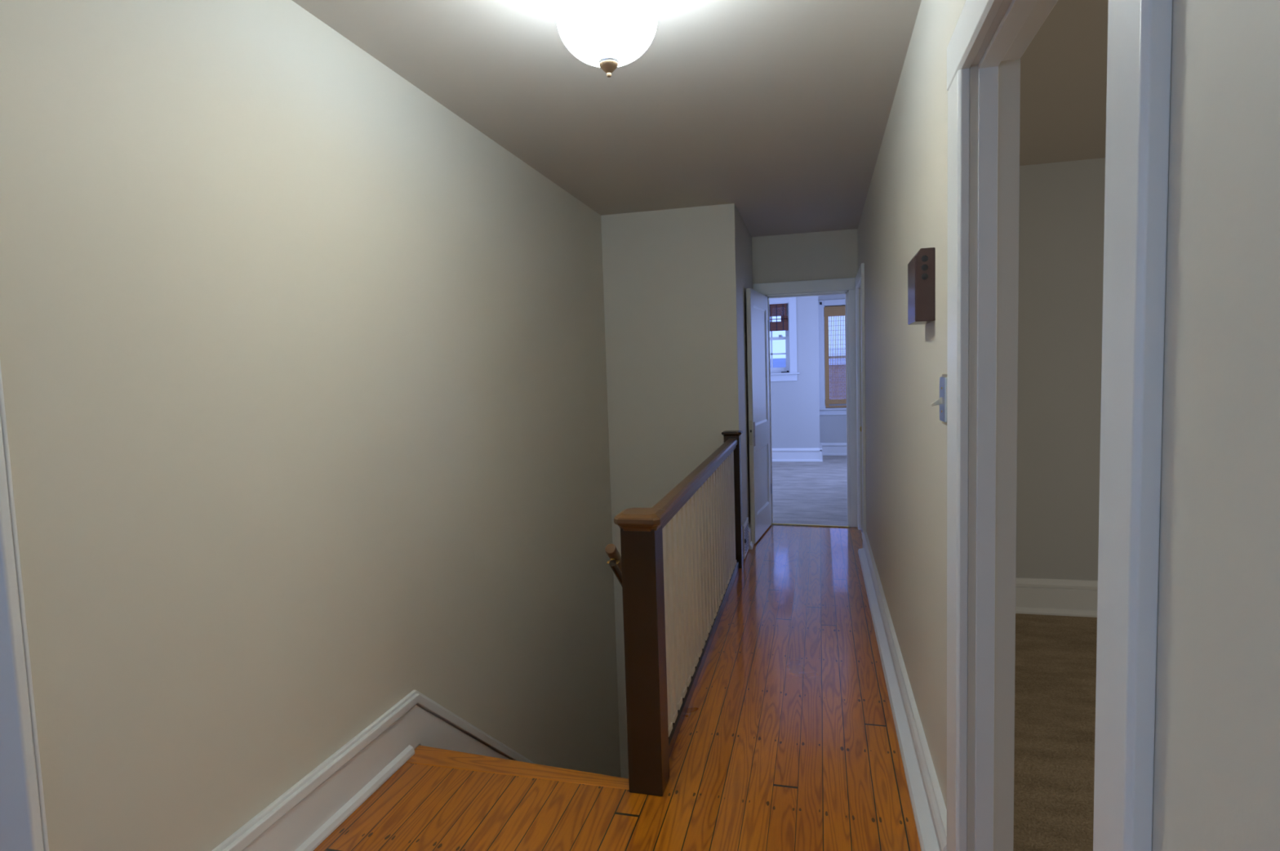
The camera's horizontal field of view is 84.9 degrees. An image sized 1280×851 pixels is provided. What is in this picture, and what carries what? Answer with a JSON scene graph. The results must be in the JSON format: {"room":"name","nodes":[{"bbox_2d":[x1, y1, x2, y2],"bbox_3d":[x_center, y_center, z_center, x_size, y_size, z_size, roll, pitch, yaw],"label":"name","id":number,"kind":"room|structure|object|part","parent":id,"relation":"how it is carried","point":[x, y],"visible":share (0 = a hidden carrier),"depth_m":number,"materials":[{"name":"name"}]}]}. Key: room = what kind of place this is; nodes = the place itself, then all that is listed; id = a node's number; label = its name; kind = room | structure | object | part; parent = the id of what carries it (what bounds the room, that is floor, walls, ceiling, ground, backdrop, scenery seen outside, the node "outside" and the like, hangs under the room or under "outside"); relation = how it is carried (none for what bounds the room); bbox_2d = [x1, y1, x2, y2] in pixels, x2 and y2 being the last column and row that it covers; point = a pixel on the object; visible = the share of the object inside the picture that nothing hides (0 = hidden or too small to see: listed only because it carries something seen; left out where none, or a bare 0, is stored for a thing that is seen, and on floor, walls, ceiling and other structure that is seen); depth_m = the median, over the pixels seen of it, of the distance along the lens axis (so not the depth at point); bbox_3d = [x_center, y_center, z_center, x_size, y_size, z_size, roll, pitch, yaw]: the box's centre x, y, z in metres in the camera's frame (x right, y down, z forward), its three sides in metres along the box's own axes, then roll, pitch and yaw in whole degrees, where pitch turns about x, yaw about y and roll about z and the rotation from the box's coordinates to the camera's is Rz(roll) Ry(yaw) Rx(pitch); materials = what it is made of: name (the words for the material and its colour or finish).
{"room":"upstairs hallway","nodes":[
{"label":"upstairs hallway","id":0,"kind":"room"},
{"bbox_2d":[0,0,620,850],"bbox_3d":[-1.201,1.206,3.607,1.050,5.210,4.169,-1,4,14],"label":"wall","id":1,"kind":"structure","parent":0,"point":[303,366],"depth_m":2.03,"materials":[{"name":"beige paint"}]},
{"bbox_2d":[0,362,48,850],"bbox_3d":[-1.297,0.064,1.370,0.128,2.589,0.030,-1,4,14],"label":"trim","id":2,"kind":"structure","parent":1,"relation":"attached to","point":[23,821],"depth_m":1.39,"materials":[{"name":"white paint"}]},
{"bbox_2d":[211,689,534,850],"bbox_3d":[-0.673,2.229,3.416,0.042,2.503,3.895,-1,4,14],"label":"baseboard","id":3,"kind":"structure","parent":1,"relation":"attached to","point":[308,812],"depth_m":2.35,"materials":[{"name":"white paint"}]},
{"bbox_2d":[292,0,921,236],"bbox_3d":[-0.640,-1.363,2.120,3.137,0.100,8.998,-1,4,14],"label":"ceiling","id":4,"kind":"structure","parent":0,"point":[779,111],"depth_m":2.94,"materials":[{"name":"paint"}]},
{"bbox_2d":[555,0,657,77],"bbox_3d":[-0.092,-1.146,1.947,0.282,0.342,0.282,-1,4,14],"label":"ceiling light","id":5,"kind":"object","parent":4,"relation":"attached to","point":[608,35],"visible":1,"depth_m":1.87,"materials":[{"name":"white glass"}]},
{"bbox_2d":[600,203,742,777],"bbox_3d":[0.285,1.031,5.309,0.985,5.210,0.120,-1,4,14],"label":"wall","id":6,"kind":"structure","parent":0,"point":[670,276],"depth_m":5.14,"materials":[{"name":"beige paint"}]},
{"bbox_2d":[313,455,1097,850],"bbox_3d":[1.765,1.105,4.404,7.200,0.144,14.200,-1,4,14],"label":"floor","id":7,"kind":"structure","parent":0,"point":[787,740],"depth_m":2.56,"materials":[{"name":"brown wood"}]},
{"bbox_2d":[405,745,629,789],"bbox_3d":[-0.437,1.259,2.558,0.910,0.030,0.122,-1,4,14],"label":"stair nosing","id":8,"kind":"structure","parent":7,"relation":"attached to","point":[426,755],"depth_m":2.55,"materials":[{"name":"brown wood"}]},
{"bbox_2d":[613,430,743,795],"bbox_3d":[0.350,0.640,3.705,0.172,0.985,2.898,-1,4,14],"label":"stair railing","id":9,"kind":"object","parent":7,"relation":"on","point":[682,555],"visible":1,"depth_m":2.73,"materials":[{"name":"brown paint"}]},
{"bbox_3d":[0.019,0.789,2.383,0.117,0.908,0.117,-1,4,14],"label":"newel post","id":10,"kind":"part","parent":9,"relation":"part of","materials":[{"name":"brown paint"}]},
{"bbox_3d":[0.340,0.239,3.681,0.072,0.085,2.637,-1,4,14],"label":"handrail","id":11,"kind":"part","parent":9,"relation":"part of","materials":[{"name":"brown paint"}]},
{"bbox_3d":[0.367,1.100,3.745,0.060,0.062,2.637,-1,4,14],"label":"rail","id":12,"kind":"part","parent":9,"relation":"part of","materials":[{"name":"brown paint"}]},
{"bbox_3d":[0.676,0.544,5.042,0.110,0.955,0.110,-1,4,14],"label":"newel post","id":13,"kind":"part","parent":9,"relation":"part of","materials":[{"name":"brown paint"}]},
{"bbox_2d":[771,522,848,527],"bbox_3d":[1.528,0.897,6.294,0.684,0.010,0.032,0,5,19],"label":"threshold strip","id":14,"kind":"object","parent":7,"relation":"on","point":[776,523],"visible":1,"depth_m":6.29,"materials":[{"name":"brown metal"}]},
{"bbox_2d":[736,208,752,524],"bbox_3d":[0.829,-0.254,5.748,0.120,2.750,1.204,-1,4,14],"label":"wall","id":15,"kind":"structure","parent":0,"point":[744,269],"depth_m":5.45,"materials":[{"name":"beige paint"}]},
{"bbox_2d":[742,516,749,559],"bbox_3d":[0.815,0.858,5.352,0.024,0.250,0.320,-1,4,14],"label":"air vent","id":16,"kind":"object","parent":15,"relation":"in","point":[745,526],"visible":0.92,"depth_m":5.27,"materials":[{"name":"white metal"}]},
{"bbox_2d":[748,523,753,549],"bbox_3d":[0.977,0.864,5.962,0.035,0.160,0.898,-1,4,14],"label":"baseboard","id":17,"kind":"structure","parent":15,"relation":"attached to","point":[750,542],"depth_m":5.56,"materials":[{"name":"white paint"}]},
{"bbox_2d":[746,288,772,543],"bbox_3d":[1.022,-0.093,5.940,0.047,2.045,0.763,0,5,21],"label":"door","id":18,"kind":"structure","parent":15,"relation":"in","point":[757,305],"depth_m":5.84,"materials":[{"name":"white paint"}]},
{"bbox_3d":[0.888,0.060,5.597,0.021,0.200,0.002,0,5,21],"label":"lock plate","id":19,"kind":"part","parent":18,"relation":"part of","materials":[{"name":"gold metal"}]},
{"bbox_3d":[1.004,-0.504,5.909,0.031,0.974,0.558,0,5,21],"label":"panel","id":20,"kind":"part","parent":18,"relation":"part of","materials":[{"name":"white paint"}]},
{"bbox_3d":[1.034,0.448,5.981,0.031,0.534,0.558,0,5,21],"label":"panel","id":21,"kind":"part","parent":18,"relation":"part of","materials":[{"name":"white paint"}]},
{"bbox_2d":[770,295,819,448],"bbox_3d":[1.319,-0.841,11.201,3.000,2.750,0.780,-1,4,14],"label":"wall","id":22,"kind":"structure","parent":0,"point":[795,404],"depth_m":10.54,"materials":[{"name":"grey paint"}]},
{"bbox_2d":[768,297,799,381],"bbox_3d":[1.903,-1.309,10.653,1.015,1.281,0.195,-1,4,14],"label":"window","id":23,"kind":"structure","parent":22,"relation":"in","point":[790,337],"depth_m":10.52,"materials":[{"name":"white paint"}]},
{"bbox_2d":[768,303,788,331],"bbox_3d":[1.887,-1.633,10.598,0.700,0.413,0.040,-1,4,14],"label":"bamboo blind","id":24,"kind":"object","parent":23,"relation":"attached to","point":[776,310],"visible":0.42,"depth_m":10.54,"materials":[{"name":"brown wood"}]},
{"bbox_3d":[1.912,-1.571,10.701,0.711,0.533,0.035,-1,4,14],"label":"sash","id":25,"kind":"part","parent":23,"relation":"part of","materials":[{"name":"white paint"}]},
{"bbox_3d":[1.909,-1.320,10.679,0.735,1.053,0.140,-1,4,14],"label":"frame","id":26,"kind":"part","parent":23,"relation":"part of","materials":[{"name":"white paint"}]},
{"bbox_3d":[1.918,-1.077,10.700,0.711,0.531,0.035,-1,4,14],"label":"sash","id":27,"kind":"part","parent":23,"relation":"part of","materials":[{"name":"white paint"}]},
{"bbox_3d":[1.908,-0.781,10.649,1.015,0.028,0.105,-1,4,14],"label":"sill","id":28,"kind":"part","parent":23,"relation":"part of","materials":[{"name":"white paint"}]},
{"bbox_2d":[771,448,822,462],"bbox_3d":[1.273,0.460,10.897,3.032,0.205,0.040,-1,4,14],"label":"baseboard","id":29,"kind":"structure","parent":22,"relation":"attached to","point":[778,454],"depth_m":10.61,"materials":[{"name":"white paint"}]},
{"bbox_2d":[819,442,822,461],"bbox_3d":[2.828,0.411,10.904,0.040,0.205,0.810,-1,4,14],"label":"baseboard","id":30,"kind":"structure","parent":22,"relation":"attached to","point":[820,444],"depth_m":10.57,"materials":[{"name":"white paint"}]},
{"bbox_2d":[751,228,857,283],"bbox_3d":[1.425,-0.392,6.270,1.020,2.590,0.120,-1,4,14],"label":"wall","id":31,"kind":"structure","parent":0,"point":[824,255],"depth_m":6.11,"materials":[{"name":"beige paint"}]},
{"bbox_2d":[752,262,866,547],"bbox_3d":[1.437,-0.155,5.850,0.999,2.180,1.003,-1,4,14],"label":"door frame","id":32,"kind":"structure","parent":31,"relation":"attached to","point":[846,286],"depth_m":6.08,"materials":[{"name":"white paint"}]},
{"bbox_3d":[1.440,-1.215,6.123,0.894,0.102,0.024,-1,4,14],"label":"head casing","id":33,"kind":"part","parent":32,"relation":"part of","materials":[{"name":"white paint"}]},
{"bbox_3d":[1.871,-0.136,6.103,0.074,2.076,0.022,-1,4,14],"label":"casing","id":34,"kind":"part","parent":32,"relation":"part of","materials":[{"name":"white paint"}]},
{"bbox_3d":[1.887,-0.132,6.048,0.022,2.076,0.095,-1,4,14],"label":"casing","id":35,"kind":"part","parent":32,"relation":"part of","materials":[{"name":"white paint"}]},
{"bbox_3d":[1.759,-1.188,5.602,0.023,0.105,0.850,-1,4,14],"label":"head casing","id":36,"kind":"part","parent":32,"relation":"part of","materials":[{"name":"white paint"}]},
{"bbox_3d":[1.702,-0.072,5.324,0.022,2.076,0.105,-1,4,14],"label":"casing","id":37,"kind":"part","parent":32,"relation":"part of","materials":[{"name":"white paint"}]},
{"bbox_2d":[817,293,846,442],"bbox_3d":[3.482,-0.903,11.124,1.470,2.750,0.150,-1,4,14],"label":"wall","id":38,"kind":"structure","parent":0,"point":[833,428],"depth_m":11.21,"materials":[{"name":"grey paint"}]},
{"bbox_2d":[817,298,846,415],"bbox_3d":[3.301,-1.084,11.122,0.965,1.828,0.195,-1,4,14],"label":"window","id":39,"kind":"structure","parent":38,"relation":"in","point":[824,410],"depth_m":11.15,"materials":[{"name":"white paint"}]},
{"bbox_3d":[3.316,-0.268,11.139,0.965,0.028,0.105,-1,4,14],"label":"sill","id":40,"kind":"part","parent":39,"relation":"part of","materials":[{"name":"white paint"}]},
{"bbox_3d":[3.308,-1.095,11.148,0.715,1.630,0.140,-1,4,14],"label":"frame","id":41,"kind":"part","parent":39,"relation":"part of","materials":[{"name":"white paint"}]},
{"bbox_2d":[823,304,846,407],"bbox_3d":[3.291,-1.096,11.082,0.705,1.616,0.027,-1,4,14],"label":"bamboo blind","id":42,"kind":"object","parent":39,"relation":"attached to","point":[833,310],"visible":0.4,"depth_m":11.12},
{"bbox_3d":[3.290,-1.077,11.078,0.695,1.315,0.009,-1,4,14],"label":"woven panel","id":43,"kind":"part","parent":42,"relation":"part of","materials":[{"name":"beige wood"}]},
{"bbox_3d":[3.321,-0.708,11.179,0.691,0.818,0.035,-1,4,14],"label":"sash","id":44,"kind":"part","parent":39,"relation":"part of","materials":[{"name":"brown wood"}]},
{"bbox_2d":[821,442,846,455],"bbox_3d":[3.557,0.374,11.113,1.350,0.200,0.040,-1,4,14],"label":"baseboard","id":45,"kind":"structure","parent":38,"relation":"attached to","point":[828,448],"depth_m":11.22,"materials":[{"name":"white paint"}]},
{"bbox_2d":[1015,157,1105,580],"bbox_3d":[3.319,-0.192,3.610,3.763,2.670,0.100,-1,4,14],"label":"wall","id":46,"kind":"structure","parent":0,"point":[1061,205],"depth_m":3.81,"materials":[{"name":"grey paint"}]},
{"bbox_2d":[1015,577,1097,617],"bbox_3d":[3.338,0.945,3.630,3.763,0.200,0.035,-1,4,14],"label":"baseboard","id":47,"kind":"structure","parent":46,"relation":"attached to","point":[1040,596],"depth_m":3.89,"materials":[{"name":"white paint"}]},
{"bbox_2d":[1019,0,1108,165],"bbox_3d":[2.590,-1.248,0.824,3.763,0.100,5.472,-1,4,14],"label":"ceiling","id":48,"kind":"structure","parent":0,"point":[1064,67],"depth_m":2.71,"materials":[{"name":"paint"}]},
{"bbox_2d":[857,0,1279,850],"bbox_3d":[0.872,-0.041,1.844,0.102,2.590,8.998,-1,4,14],"label":"wall","id":49,"kind":"structure","parent":0,"point":[1216,767],"depth_m":0.68,"materials":[{"name":"beige paint"}]},
{"bbox_2d":[857,531,946,850],"bbox_3d":[1.250,1.034,3.595,0.062,0.160,3.605,-1,4,14],"label":"baseboard","id":50,"kind":"structure","parent":49,"relation":"attached to","point":[928,805],"depth_m":2.58,"materials":[{"name":"white paint"}]},
{"bbox_2d":[907,247,935,324],"bbox_3d":[0.865,-0.423,2.152,0.056,0.214,0.178,-1,4,14],"label":"door chime","id":51,"kind":"object","parent":49,"relation":"attached to","point":[922,267],"visible":1,"depth_m":2.07,"materials":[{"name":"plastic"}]},
{"bbox_2d":[930,373,946,424],"bbox_3d":[0.820,-0.072,1.923,0.037,0.138,0.102,-1,4,14],"label":"light switch","id":52,"kind":"object","parent":49,"relation":"attached to","point":[942,401],"visible":0.92,"depth_m":1.91,"materials":[{"name":"grey plastic"}]},
{"bbox_2d":[939,376,946,422],"bbox_3d":[0.833,-0.072,1.919,0.009,0.122,0.086,-1,4,14],"label":"switch plate","id":53,"kind":"object","parent":52,"relation":"attached to","point":[943,380],"depth_m":1.90,"materials":[{"name":"grey plastic"}]},
{"bbox_3d":[0.838,-0.072,1.918,0.001,0.138,0.102,-1,4,14],"label":"plate","id":54,"kind":"part","parent":52,"relation":"part of","materials":[{"name":"white plastic"}]},
{"bbox_2d":[946,0,1173,850],"bbox_3d":[0.706,0.213,1.237,0.128,2.185,1.083,-1,4,14],"label":"door frame","id":55,"kind":"structure","parent":49,"relation":"attached to","point":[986,33],"depth_m":0.78,"materials":[{"name":"white paint"}]},
{"bbox_3d":[0.775,0.230,1.710,0.025,2.076,0.138,-1,4,14],"label":"casing","id":56,"kind":"part","parent":55,"relation":"part of","materials":[{"name":"white paint"}]},
{"bbox_3d":[0.623,-0.820,1.172,0.026,0.110,1.083,-1,4,14],"label":"head casing","id":57,"kind":"part","parent":55,"relation":"part of","materials":[{"name":"white paint"}]},
{"bbox_3d":[0.536,0.308,0.777,0.025,2.076,0.096,-1,4,14],"label":"casing","id":58,"kind":"part","parent":55,"relation":"part of","materials":[{"name":"white paint"}]},
{"bbox_3d":[0.438,2.451,3.906,0.045,2.579,2.744,-1,4,14],"label":"wall","id":59,"kind":"structure","parent":0,"visible":0},
{"bbox_2d":[604,543,622,586],"bbox_3d":[0.261,1.322,3.702,0.156,1.971,2.309,-1,4,14],"label":"stair handrail","id":60,"kind":"object","parent":59,"relation":"attached to","point":[615,562],"visible":0.2,"depth_m":2.56,"materials":[{"name":"brown paint"}]},
{"bbox_3d":[0.205,1.322,3.716,0.041,1.971,2.309,-1,4,14],"label":"rail","id":61,"kind":"part","parent":60,"relation":"part of","materials":[{"name":"brown paint"}]},
{"label":"outside","id":62,"kind":"structure","parent":0,"visible":0},
{"bbox_3d":[11.645,1.106,45.267,80.000,0.100,67.000,-1,4,14],"label":"ground","id":63,"kind":"structure","parent":62,"visible":0},
{"bbox_2d":[770,358,786,367],"bbox_3d":[4.965,-1.024,40.068,7.900,5.350,8.400,-1,4,14],"label":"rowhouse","id":64,"kind":"structure","parent":63,"relation":"on","point":[777,362],"depth_m":36.29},
{"bbox_2d":[828,346,845,399],"bbox_3d":[11.873,-1.154,36.218,7.200,5.750,8.400,-1,4,14],"label":"rowhouse","id":65,"kind":"structure","parent":63,"relation":"on","point":[842,375],"depth_m":32.68,"materials":[{"name":"red brick"}]},
{"bbox_3d":[11.799,-3.295,36.032,7.200,0.250,8.250,-1,4,14],"label":"cornice","id":66,"kind":"part","parent":65,"relation":"part of","materials":[{"name":"white"}]}
]}

